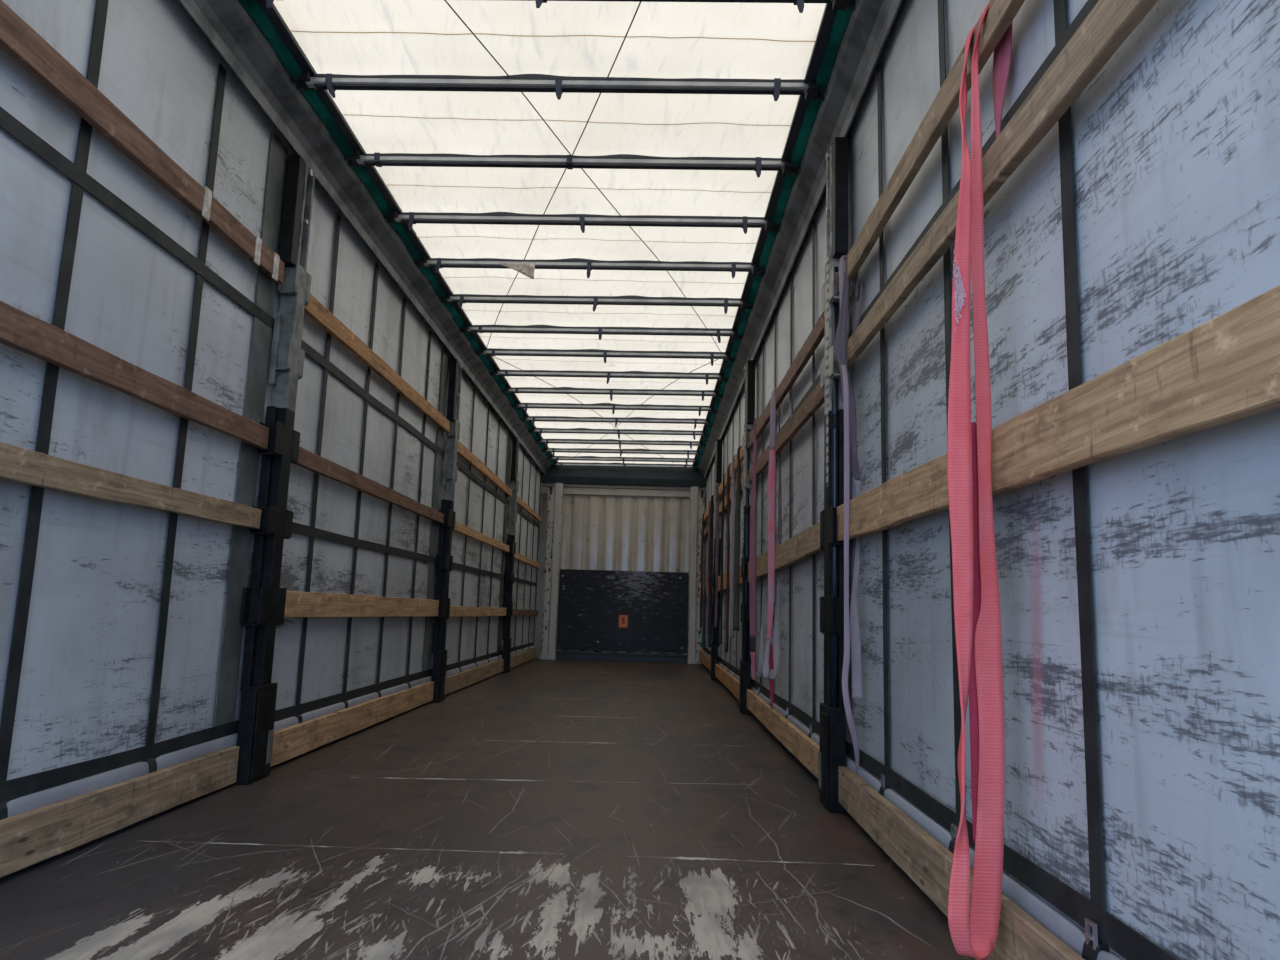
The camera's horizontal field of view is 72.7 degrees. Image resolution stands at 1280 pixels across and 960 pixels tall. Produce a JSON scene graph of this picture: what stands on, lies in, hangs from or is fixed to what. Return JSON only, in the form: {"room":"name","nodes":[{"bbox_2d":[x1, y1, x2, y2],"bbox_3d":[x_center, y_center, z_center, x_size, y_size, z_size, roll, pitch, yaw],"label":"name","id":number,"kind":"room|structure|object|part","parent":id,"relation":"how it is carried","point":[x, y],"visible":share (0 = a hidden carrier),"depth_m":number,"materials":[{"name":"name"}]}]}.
{"room":"cargo space","nodes":[
{"label":"cargo space","id":0,"kind":"room"},
{"bbox_2d":[0,0,541,802],"bbox_3d":[-1.649,0.310,7.102,0.022,3.050,13.300,1,-9,1],"label":"wall","id":1,"kind":"structure","parent":0,"point":[122,632],"depth_m":3.22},
{"bbox_2d":[0,746,238,877],"bbox_3d":[-1.698,0.952,2.114,0.030,0.152,3.025,1,-9,1],"label":"board","id":2,"kind":"object","parent":1,"relation":"attached to","point":[29,838],"visible":1,"depth_m":2.73,"materials":[{"name":"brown wood"}]},
{"bbox_2d":[0,442,260,528],"bbox_3d":[-1.670,-0.051,2.264,0.030,0.098,3.025,1,-9,1],"label":"board","id":3,"kind":"object","parent":1,"relation":"attached to","point":[21,465],"visible":1,"depth_m":2.72,"materials":[{"name":"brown wood"}]},
{"bbox_2d":[0,300,268,448],"bbox_3d":[-1.660,-0.401,2.317,0.028,0.107,3.025,1,-9,1],"label":"board","id":4,"kind":"object","parent":1,"relation":"attached to","point":[24,332],"visible":1,"depth_m":2.72,"materials":[{"name":"brown wood"}]},
{"bbox_2d":[0,0,284,283],"bbox_3d":[-1.637,-1.146,2.429,0.033,0.130,3.025,1,-9,1],"label":"board","id":5,"kind":"object","parent":1,"relation":"attached to","point":[21,42],"visible":1,"depth_m":2.72,"materials":[{"name":"brown wood"}]},
{"bbox_2d":[0,646,533,819],"bbox_3d":[-1.675,1.571,6.710,0.032,0.085,12.800,1,-9,1],"label":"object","id":6,"kind":"object","parent":1,"relation":"attached to","point":[49,796],"visible":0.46,"depth_m":3.10,"materials":[{"name":"grey metal"}]},
{"bbox_2d":[270,681,433,766],"bbox_3d":[-1.661,1.437,5.362,0.030,0.152,3.045,1,-9,1],"label":"board","id":7,"kind":"object","parent":1,"relation":"attached to","point":[290,742],"visible":0.94,"depth_m":4.83,"materials":[{"name":"beige wood"}]},
{"bbox_2d":[284,590,438,617],"bbox_3d":[-1.643,0.795,5.459,0.030,0.140,3.045,1,-9,1],"label":"board","id":8,"kind":"object","parent":1,"relation":"attached to","point":[298,603],"visible":0.94,"depth_m":4.96,"materials":[{"name":"beige wood"}]},
{"bbox_2d":[178,0,551,473],"bbox_3d":[-1.554,-1.125,7.292,0.210,0.230,13.150,1,-9,1],"label":"roof rail","id":9,"kind":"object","parent":1,"relation":"attached to","point":[228,25],"depth_m":4.33,"materials":[{"name":"metal"}]},
{"bbox_2d":[292,446,443,523],"bbox_3d":[-1.622,0.092,5.565,0.030,0.089,3.045,1,-9,1],"label":"board","id":10,"kind":"object","parent":1,"relation":"attached to","point":[308,460],"visible":0.96,"depth_m":5.04,"materials":[{"name":"brown wood"}]},
{"bbox_2d":[304,294,449,432],"bbox_3d":[-1.602,-0.655,5.677,0.028,0.113,3.045,1,-9,1],"label":"board","id":11,"kind":"object","parent":1,"relation":"attached to","point":[321,315],"visible":0.98,"depth_m":5.15,"materials":[{"name":"orange wood"}]},
{"bbox_2d":[445,659,503,694],"bbox_3d":[-1.624,1.934,8.637,0.029,0.144,3.080,1,-9,1],"label":"board","id":12,"kind":"object","parent":1,"relation":"attached to","point":[455,682],"visible":0.94,"depth_m":8.38,"materials":[{"name":"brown wood"}]},
{"bbox_2d":[450,606,506,616],"bbox_3d":[-1.606,1.322,8.729,0.030,0.100,3.080,1,-9,1],"label":"board","id":13,"kind":"object","parent":1,"relation":"attached to","point":[459,611],"visible":0.9,"depth_m":8.45,"materials":[{"name":"beige wood"}]},
{"bbox_2d":[452,522,509,551],"bbox_3d":[-1.586,0.595,8.838,0.030,0.085,3.080,1,-9,1],"label":"board","id":14,"kind":"object","parent":1,"relation":"attached to","point":[459,528],"visible":0.96,"depth_m":8.54,"materials":[{"name":"beige wood"}]},
{"bbox_2d":[457,441,511,496],"bbox_3d":[-1.567,-0.077,8.940,0.030,0.103,3.080,1,-9,1],"label":"board","id":15,"kind":"object","parent":1,"relation":"attached to","point":[462,450],"visible":0.94,"depth_m":8.59,"materials":[{"name":"orange wood"}]},
{"bbox_2d":[510,648,535,667],"bbox_3d":[-1.588,2.401,11.742,0.028,0.148,2.700,1,-9,1],"label":"board","id":16,"kind":"object","parent":1,"relation":"attached to","point":[517,659],"visible":0.88,"depth_m":11.67,"materials":[{"name":"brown wood"}]},
{"bbox_2d":[513,609,537,615],"bbox_3d":[-1.570,1.807,11.832,0.029,0.100,2.700,1,-9,1],"label":"board","id":17,"kind":"object","parent":1,"relation":"attached to","point":[516,612],"visible":0.91,"depth_m":11.74,"materials":[{"name":"brown wood"}]},
{"bbox_2d":[514,552,539,567],"bbox_3d":[-1.551,1.101,11.938,0.029,0.087,2.700,1,-9,1],"label":"board","id":18,"kind":"object","parent":1,"relation":"attached to","point":[518,556],"visible":0.88,"depth_m":11.81,"materials":[{"name":"beige wood"}]},
{"bbox_2d":[517,496,541,521],"bbox_3d":[-1.531,0.411,12.041,0.029,0.085,2.700,1,-9,1],"label":"board","id":19,"kind":"object","parent":1,"relation":"attached to","point":[520,501],"visible":0.92,"depth_m":11.81,"materials":[{"name":"orange wood"}]},
{"bbox_2d":[0,658,987,959],"bbox_3d":[-0.404,1.815,6.887,2.625,0.041,13.250,1,-9,1],"label":"floor","id":20,"kind":"structure","parent":0,"point":[540,809],"depth_m":2.67,"materials":[{"name":"brown wood"}]},
{"bbox_2d":[233,155,314,784],"bbox_3d":[-1.625,-0.112,3.921,0.090,2.820,0.253,1,-9,1],"label":"post","id":21,"kind":"object","parent":20,"relation":"on","point":[263,605],"visible":0.98,"depth_m":3.86,"materials":[{"name":"black metal"}]},
{"bbox_2d":[430,358,461,702],"bbox_3d":[-1.588,0.378,7.174,0.090,2.820,0.253,1,-9,1],"label":"post","id":22,"kind":"object","parent":20,"relation":"on","point":[444,560],"visible":0.96,"depth_m":7.12,"materials":[{"name":"black metal"}]},
{"bbox_2d":[502,437,519,672],"bbox_3d":[-1.550,0.874,10.466,0.090,2.820,0.253,1,-9,1],"label":"post","id":23,"kind":"object","parent":20,"relation":"on","point":[514,483],"visible":0.95,"depth_m":10.41,"materials":[{"name":"black metal"}]},
{"bbox_2d":[540,483,563,659],"bbox_3d":[-1.350,1.383,13.342,0.239,2.680,0.225,1,-9,1],"label":"post","id":24,"kind":"object","parent":20,"relation":"on","point":[555,494],"visible":1,"depth_m":13.26,"materials":[{"name":"metal"}]},
{"bbox_2d":[556,651,686,662],"bbox_3d":[-0.280,2.692,13.232,1.978,0.118,0.196,1,-9,1],"label":"kick plate","id":25,"kind":"object","parent":20,"relation":"on","point":[563,655],"visible":1,"depth_m":13.15,"materials":[{"name":"metal"}]},
{"bbox_2d":[557,569,688,652],"bbox_3d":[-0.257,1.996,13.287,1.980,1.212,0.036,1,-9,1],"label":"plywood panel","id":26,"kind":"object","parent":25,"relation":"on","point":[603,610],"visible":1,"depth_m":13.28,"materials":[{"name":"black wood"}]},
{"bbox_2d":[687,486,705,663],"bbox_3d":[0.867,1.440,13.307,0.239,2.680,0.225,1,-9,1],"label":"post","id":27,"kind":"object","parent":20,"relation":"on","point":[697,498],"visible":0.92,"depth_m":13.23,"materials":[{"name":"metal"}]},
{"bbox_2d":[710,438,721,680],"bbox_3d":[0.897,0.905,10.211,0.090,2.820,0.253,1,-9,1],"label":"post","id":28,"kind":"object","parent":20,"relation":"on","point":[715,644],"visible":0.76,"depth_m":10.15,"materials":[{"name":"black metal"}]},
{"bbox_2d":[739,359,754,714],"bbox_3d":[0.860,0.417,6.968,0.090,2.820,0.253,1,-9,1],"label":"post","id":29,"kind":"object","parent":20,"relation":"on","point":[745,662],"visible":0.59,"depth_m":6.92,"materials":[{"name":"black metal"}]},
{"bbox_2d":[818,137,851,812],"bbox_3d":[0.822,-0.078,3.684,0.090,2.820,0.309,1,-9,1],"label":"post","id":30,"kind":"object","parent":20,"relation":"on","point":[832,754],"visible":0.76,"depth_m":3.63,"materials":[{"name":"black metal"}]},
{"bbox_2d":[240,0,855,467],"bbox_3d":[-0.308,-1.193,7.263,2.378,0.102,13.100,1,-9,1],"label":"ceiling","id":31,"kind":"structure","parent":0,"point":[669,40],"depth_m":4.35,"materials":[{"name":"white fabric"}]},
{"bbox_2d":[291,71,826,100],"bbox_3d":[-0.350,-1.672,3.735,2.288,0.146,0.090,1,-9,1],"label":"bow","id":32,"kind":"object","parent":31,"relation":"attached to","point":[775,87],"visible":1,"depth_m":3.72,"materials":[{"name":"metal"}]},
{"bbox_2d":[266,0,854,12],"bbox_3d":[-0.357,-1.750,3.170,2.288,0.156,0.090,1,-9,1],"label":"bow","id":33,"kind":"object","parent":31,"relation":"attached to","point":[837,4],"visible":1,"depth_m":3.17,"materials":[{"name":"metal"}]},
{"bbox_2d":[486,2,640,348],"bbox_3d":[-0.622,-1.498,5.253,0.026,0.022,5.064,4,-9,-17],"label":"cable","id":34,"kind":"object","parent":31,"relation":"attached to","point":[639,2],"visible":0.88,"depth_m":4.13,"materials":[{"name":"black metal"}]},
{"bbox_2d":[344,151,800,177],"bbox_3d":[-0.343,-1.586,4.379,2.288,0.126,0.090,1,-9,1],"label":"bow","id":35,"kind":"object","parent":31,"relation":"attached to","point":[618,161],"visible":1,"depth_m":4.36,"materials":[{"name":"metal"}]},
{"bbox_2d":[384,211,780,233],"bbox_3d":[-0.335,-1.475,5.030,2.288,0.143,0.090,1,-9,1],"label":"bow","id":36,"kind":"object","parent":31,"relation":"attached to","point":[504,218],"visible":1,"depth_m":5.01,"materials":[{"name":"metal"}]},
{"bbox_2d":[444,0,721,353],"bbox_3d":[-0.046,-1.483,5.225,0.069,0.016,5.048,-1,-9,18],"label":"cable","id":37,"kind":"object","parent":31,"relation":"attached to","point":[444,0],"visible":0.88,"depth_m":4.14,"materials":[{"name":"black metal"}]},
{"bbox_2d":[493,356,672,462],"bbox_3d":[-0.391,-0.696,10.488,0.128,0.027,5.936,-1,-9,18],"label":"cable","id":38,"kind":"object","parent":31,"relation":"attached to","point":[493,356],"visible":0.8,"depth_m":9.29,"materials":[{"name":"black metal"}]},
{"bbox_2d":[414,257,765,277],"bbox_3d":[-0.328,-1.376,5.682,2.288,0.149,0.090,1,-9,1],"label":"bow","id":39,"kind":"object","parent":31,"relation":"attached to","point":[569,263],"visible":0.98,"depth_m":5.67,"materials":[{"name":"metal"}]},
{"bbox_2d":[501,263,534,278],"bbox_3d":[-0.796,-1.356,5.645,0.225,0.104,0.016,1,-9,1],"label":"scrap","id":40,"kind":"object","parent":39,"relation":"hanging from","point":[527,269],"visible":1,"depth_m":5.65,"materials":[{"name":"beige fabric"}]},
{"bbox_2d":[439,293,753,313],"bbox_3d":[-0.320,-1.282,6.335,2.288,0.145,0.090,1,-9,1],"label":"bow","id":41,"kind":"object","parent":31,"relation":"attached to","point":[455,298],"visible":0.99,"depth_m":6.32,"materials":[{"name":"metal"}]},
{"bbox_2d":[459,324,743,342],"bbox_3d":[-0.312,-1.183,7.018,2.288,0.135,0.090,1,-9,1],"label":"bow","id":42,"kind":"object","parent":31,"relation":"attached to","point":[538,329],"visible":0.98,"depth_m":7.00,"materials":[{"name":"metal"}]},
{"bbox_2d":[475,348,735,365],"bbox_3d":[-0.305,-1.084,7.651,2.288,0.139,0.090,1,-9,1],"label":"bow","id":43,"kind":"object","parent":31,"relation":"attached to","point":[489,351],"visible":0.99,"depth_m":7.63,"materials":[{"name":"metal"}]},
{"bbox_2d":[489,369,728,384],"bbox_3d":[-0.297,-0.981,8.323,2.288,0.145,0.090,1,-9,1],"label":"bow","id":44,"kind":"object","parent":31,"relation":"attached to","point":[530,373],"visible":0.99,"depth_m":8.31,"materials":[{"name":"metal"}]},
{"bbox_2d":[501,387,722,400],"bbox_3d":[-0.290,-0.881,8.975,2.288,0.148,0.090,1,-9,1],"label":"bow","id":45,"kind":"object","parent":31,"relation":"attached to","point":[539,390],"visible":0.98,"depth_m":8.96,"materials":[{"name":"metal"}]},
{"bbox_2d":[511,403,717,415],"bbox_3d":[-0.282,-0.778,9.647,2.288,0.155,0.090,1,-9,1],"label":"bow","id":46,"kind":"object","parent":31,"relation":"attached to","point":[602,406],"visible":1,"depth_m":9.63,"materials":[{"name":"metal"}]},
{"bbox_2d":[520,416,712,428],"bbox_3d":[-0.275,-0.678,10.310,2.288,0.156,0.090,1,-9,1],"label":"bow","id":47,"kind":"object","parent":31,"relation":"attached to","point":[534,419],"visible":0.97,"depth_m":10.30,"materials":[{"name":"metal"}]},
{"bbox_2d":[528,428,709,439],"bbox_3d":[-0.267,-0.580,10.982,2.288,0.140,0.090,1,-9,1],"label":"bow","id":48,"kind":"object","parent":31,"relation":"attached to","point":[537,430],"visible":0.97,"depth_m":10.97,"materials":[{"name":"metal"}]},
{"bbox_2d":[535,439,705,448],"bbox_3d":[-0.259,-0.472,11.664,2.288,0.157,0.090,1,-9,1],"label":"bow","id":49,"kind":"object","parent":31,"relation":"attached to","point":[562,441],"visible":0.98,"depth_m":11.65,"materials":[{"name":"metal"}]},
{"bbox_2d":[542,448,702,458],"bbox_3d":[-0.251,-0.377,12.327,2.288,0.151,0.090,1,-9,1],"label":"bow","id":50,"kind":"object","parent":31,"relation":"attached to","point":[568,450],"visible":0.99,"depth_m":12.31,"materials":[{"name":"metal"}]},
{"bbox_2d":[547,456,699,466],"bbox_3d":[-0.244,-0.282,12.970,2.288,0.140,0.090,1,-9,1],"label":"bow","id":51,"kind":"object","parent":31,"relation":"attached to","point":[582,458],"visible":0.98,"depth_m":12.96,"materials":[{"name":"metal"}]},
{"bbox_2d":[551,462,697,471],"bbox_3d":[-0.238,-0.196,13.513,2.288,0.148,0.090,1,-9,1],"label":"bow","id":52,"kind":"object","parent":31,"relation":"attached to","point":[560,464],"visible":0.94,"depth_m":13.50,"materials":[{"name":"metal"}]},
{"bbox_2d":[576,359,717,455],"bbox_3d":[-0.223,-0.700,10.484,0.117,0.022,5.952,4,-9,-17],"label":"cable","id":53,"kind":"object","parent":31,"relation":"attached to","point":[716,359],"visible":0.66,"depth_m":9.15,"materials":[{"name":"black metal"}]},
{"bbox_2d":[535,483,705,657],"bbox_3d":[-0.287,1.277,13.550,2.645,3.110,0.170,1,-9,1],"label":"wall","id":54,"kind":"structure","parent":0,"point":[605,527],"depth_m":13.63,"materials":[{"name":"metal"}]},
{"bbox_2d":[541,466,706,486],"bbox_3d":[-0.249,-0.093,13.680,2.585,0.360,0.220,1,-9,1],"label":"trim","id":55,"kind":"structure","parent":54,"relation":"attached to","point":[633,476],"depth_m":13.57,"materials":[{"name":"paint"}]},
{"bbox_3d":[-0.256,0.167,13.681,2.585,0.155,0.100,1,-9,1],"label":"head rail","id":56,"kind":"part","parent":54,"relation":"part of","materials":[{"name":"metal"}]},
{"bbox_2d":[703,0,1279,959],"bbox_3d":[0.916,0.377,7.063,0.038,3.050,13.300,1,-9,1],"label":"wall","id":57,"kind":"structure","parent":0,"point":[1139,589],"depth_m":1.65,"materials":[{"name":"fabric"}]},
{"bbox_2d":[699,651,710,669],"bbox_3d":[0.888,2.419,11.600,0.028,0.146,2.920,1,-9,1],"label":"board","id":58,"kind":"object","parent":57,"relation":"attached to","point":[704,659],"visible":0.78,"depth_m":11.82,"materials":[{"name":"orange wood"}]},
{"bbox_2d":[701,516,713,537],"bbox_3d":[0.938,0.654,11.865,0.029,0.094,2.920,1,-9,1],"label":"board","id":59,"kind":"object","parent":57,"relation":"attached to","point":[706,528],"visible":0.33,"depth_m":12.33,"materials":[{"name":"brown wood"}]},
{"bbox_2d":[704,499,713,522],"bbox_3d":[0.945,0.416,11.901,0.029,0.112,2.920,1,-9,1],"label":"board","id":60,"kind":"object","parent":57,"relation":"attached to","point":[706,515],"visible":0.42,"depth_m":12.17,"materials":[{"name":"orange wood"}]},
{"bbox_2d":[700,513,704,627],"bbox_3d":[0.915,1.290,12.542,0.090,1.653,0.029,1,-9,1],"label":"strap","id":61,"kind":"object","parent":60,"relation":"hanging from","point":[702,538],"visible":0.83,"depth_m":12.53,"materials":[{"name":"red fabric"}]},
{"bbox_2d":[705,501,710,633],"bbox_3d":[0.897,1.103,11.154,0.091,1.709,0.027,1,-9,1],"label":"strap","id":62,"kind":"object","parent":60,"relation":"hanging from","point":[707,605],"visible":0.58,"depth_m":11.12,"materials":[{"name":"fabric"}]},
{"bbox_2d":[708,495,713,646],"bbox_3d":[0.883,1.094,10.598,0.103,1.861,0.025,1,-9,1],"label":"strap","id":63,"kind":"object","parent":60,"relation":"hanging from","point":[710,559],"visible":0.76,"depth_m":10.60,"materials":[{"name":"fabric"}]},
{"bbox_2d":[715,664,739,699],"bbox_3d":[0.851,1.939,8.411,0.030,0.145,3.030,1,-9,1],"label":"board","id":64,"kind":"object","parent":57,"relation":"attached to","point":[721,674],"visible":0.88,"depth_m":8.23,"materials":[{"name":"orange wood"}]},
{"bbox_2d":[718,566,741,591],"bbox_3d":[0.878,0.982,8.555,0.028,0.166,3.030,1,-9,1],"label":"board","id":65,"kind":"object","parent":57,"relation":"attached to","point":[725,574],"visible":0.35,"depth_m":8.84,"materials":[{"name":"orange wood"}]},
{"bbox_2d":[719,472,742,515],"bbox_3d":[0.901,0.159,8.678,0.029,0.119,3.030,1,-9,1],"label":"board","id":66,"kind":"object","parent":57,"relation":"attached to","point":[725,504],"visible":0.39,"depth_m":9.07,"materials":[{"name":"orange wood"}]},
{"bbox_2d":[719,447,743,496],"bbox_3d":[0.908,-0.070,8.713,0.030,0.122,3.030,1,-9,1],"label":"board","id":67,"kind":"object","parent":57,"relation":"attached to","point":[741,452],"visible":0.44,"depth_m":8.59,"materials":[{"name":"orange wood"}]},
{"bbox_2d":[714,483,720,627],"bbox_3d":[0.885,0.832,9.729,0.086,1.621,0.029,1,-9,1],"label":"strap","id":68,"kind":"object","parent":67,"relation":"hanging from","point":[717,510],"visible":0.85,"depth_m":9.73,"materials":[{"name":"fabric"}]},
{"bbox_2d":[720,474,725,643],"bbox_3d":[0.877,0.803,9.025,0.082,1.768,0.028,1,-9,1],"label":"strap","id":69,"kind":"object","parent":67,"relation":"hanging from","point":[723,497],"visible":0.85,"depth_m":9.03,"materials":[{"name":"fabric"}]},
{"bbox_2d":[725,463,735,651],"bbox_3d":[0.866,0.726,8.327,0.087,1.813,0.026,1,-9,1],"label":"strap","id":70,"kind":"object","parent":67,"relation":"hanging from","point":[728,471],"visible":0.88,"depth_m":8.33,"materials":[{"name":"fabric"}]},
{"bbox_2d":[729,454,736,637],"bbox_3d":[0.858,0.580,7.846,0.096,1.659,0.023,0,-9,8],"label":"strap","id":71,"kind":"object","parent":67,"relation":"hanging from","point":[733,488],"visible":0.72,"depth_m":7.84,"materials":[{"name":"fabric"}]},
{"bbox_2d":[732,446,741,630],"bbox_3d":[0.850,0.483,7.424,0.103,1.585,0.027,1,-9,1],"label":"strap","id":72,"kind":"object","parent":67,"relation":"hanging from","point":[736,608],"visible":0.89,"depth_m":7.41,"materials":[{"name":"fabric"}]},
{"bbox_2d":[747,689,819,777],"bbox_3d":[0.813,1.450,5.165,0.030,0.144,3.035,1,-9,1],"label":"board","id":73,"kind":"object","parent":57,"relation":"attached to","point":[797,742],"visible":0.89,"depth_m":4.72,"materials":[{"name":"beige wood"}]},
{"bbox_2d":[748,522,822,581],"bbox_3d":[0.842,0.484,5.311,0.029,0.177,3.035,1,-9,1],"label":"board","id":74,"kind":"object","parent":57,"relation":"attached to","point":[806,543],"visible":0.7,"depth_m":4.67,"materials":[{"name":"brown wood"}]},
{"bbox_2d":[749,382,823,482],"bbox_3d":[0.862,-0.232,5.418,0.029,0.155,3.035,1,-9,1],"label":"board","id":75,"kind":"object","parent":57,"relation":"attached to","point":[815,400],"visible":0.71,"depth_m":4.76,"materials":[{"name":"brown wood"}]},
{"bbox_2d":[749,312,824,447],"bbox_3d":[0.870,-0.531,5.463,0.028,0.125,3.035,1,-9,1],"label":"board","id":76,"kind":"object","parent":57,"relation":"attached to","point":[816,335],"visible":0.81,"depth_m":4.81,"materials":[{"name":"brown wood"}]},
{"bbox_2d":[749,418,764,679],"bbox_3d":[0.835,0.465,6.205,0.098,1.887,0.138,1,-9,1],"label":"strap","id":77,"kind":"object","parent":76,"relation":"hanging from","point":[752,551],"visible":0.86,"depth_m":6.20,"materials":[{"name":"pink fabric"}]},
{"bbox_2d":[762,389,782,708],"bbox_3d":[0.829,0.392,5.318,0.074,1.956,0.275,-3,-10,26],"label":"strap","id":78,"kind":"object","parent":76,"relation":"hanging from","point":[771,663],"visible":0.88,"depth_m":5.31,"materials":[{"name":"fabric"}]},
{"bbox_2d":[789,389,792,416],"bbox_3d":[0.883,-0.438,5.073,0.018,0.235,0.130,1,-9,1],"label":"rope loop","id":79,"kind":"object","parent":76,"relation":"hanging from","point":[791,390],"visible":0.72,"depth_m":5.05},
{"bbox_2d":[698,0,902,478],"bbox_3d":[0.933,-1.061,7.254,0.210,0.230,13.150,1,-9,1],"label":"roof rail","id":80,"kind":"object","parent":57,"relation":"attached to","point":[869,26],"depth_m":4.24,"materials":[{"name":"metal"}]},
{"bbox_2d":[703,651,1120,959],"bbox_3d":[0.873,1.637,6.671,0.032,0.085,12.800,1,-9,1],"label":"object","id":81,"kind":"object","parent":57,"relation":"attached to","point":[1055,923],"visible":0.36,"depth_m":1.90,"materials":[{"name":"grey metal"}]},
{"bbox_2d":[837,0,1024,294],"bbox_3d":[0.834,-1.038,2.303,0.029,0.104,2.865,1,-9,1],"label":"board","id":82,"kind":"object","parent":57,"relation":"attached to","point":[1000,14],"visible":0.86,"depth_m":2.47,"materials":[{"name":"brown wood"}]},
{"bbox_2d":[834,252,862,697],"bbox_3d":[0.814,-0.049,3.407,0.108,1.755,0.102,1,-9,1],"label":"strap","id":83,"kind":"object","parent":82,"relation":"hanging from","point":[840,345],"visible":0.8,"depth_m":3.41,"materials":[{"name":"fabric"}]},
{"bbox_2d":[839,255,858,773],"bbox_3d":[0.813,0.101,3.386,0.066,2.061,0.173,-1,-9,14],"label":"strap","id":84,"kind":"object","parent":82,"relation":"hanging from","point":[846,659],"visible":0.83,"depth_m":3.29,"materials":[{"name":"fabric"}]},
{"bbox_2d":[947,3,1012,959],"bbox_3d":[0.738,-0.039,1.927,0.203,2.212,0.180,1,-9,1],"label":"sling","id":85,"kind":"object","parent":82,"relation":"hanging from","point":[977,619],"visible":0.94,"depth_m":1.86,"materials":[{"name":"pink fabric"}]},
{"bbox_2d":[838,766,1084,959],"bbox_3d":[0.777,0.995,1.998,0.030,0.168,2.865,1,-9,1],"label":"board","id":86,"kind":"object","parent":57,"relation":"attached to","point":[925,860],"visible":0.84,"depth_m":2.33,"materials":[{"name":"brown wood"}]},
{"bbox_2d":[837,0,1158,372],"bbox_3d":[0.824,-0.685,2.250,0.028,0.109,2.865,1,-9,1],"label":"board","id":87,"kind":"object","parent":57,"relation":"attached to","point":[1109,23],"visible":0.87,"depth_m":1.81,"materials":[{"name":"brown wood"}]},
{"bbox_2d":[837,285,1279,541],"bbox_3d":[0.806,-0.017,2.150,0.030,0.175,2.865,1,-9,1],"label":"board","id":88,"kind":"object","parent":57,"relation":"attached to","point":[1224,369],"visible":0.86,"depth_m":1.39,"materials":[{"name":"beige wood"}]},
{"bbox_3d":[0.914,1.486,11.740,0.029,0.149,2.920,1,-9,1],"label":"board","id":89,"kind":"object","parent":57,"relation":"attached to","visible":0},
{"bbox_2d":[701,586,705,646],"bbox_3d":[0.884,1.838,11.754,0.099,0.833,0.027,0,-9,8],"label":"strap","id":90,"kind":"object","parent":89,"relation":"hanging from","point":[704,601],"visible":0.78,"depth_m":11.75,"materials":[{"name":"fabric"}]}
]}

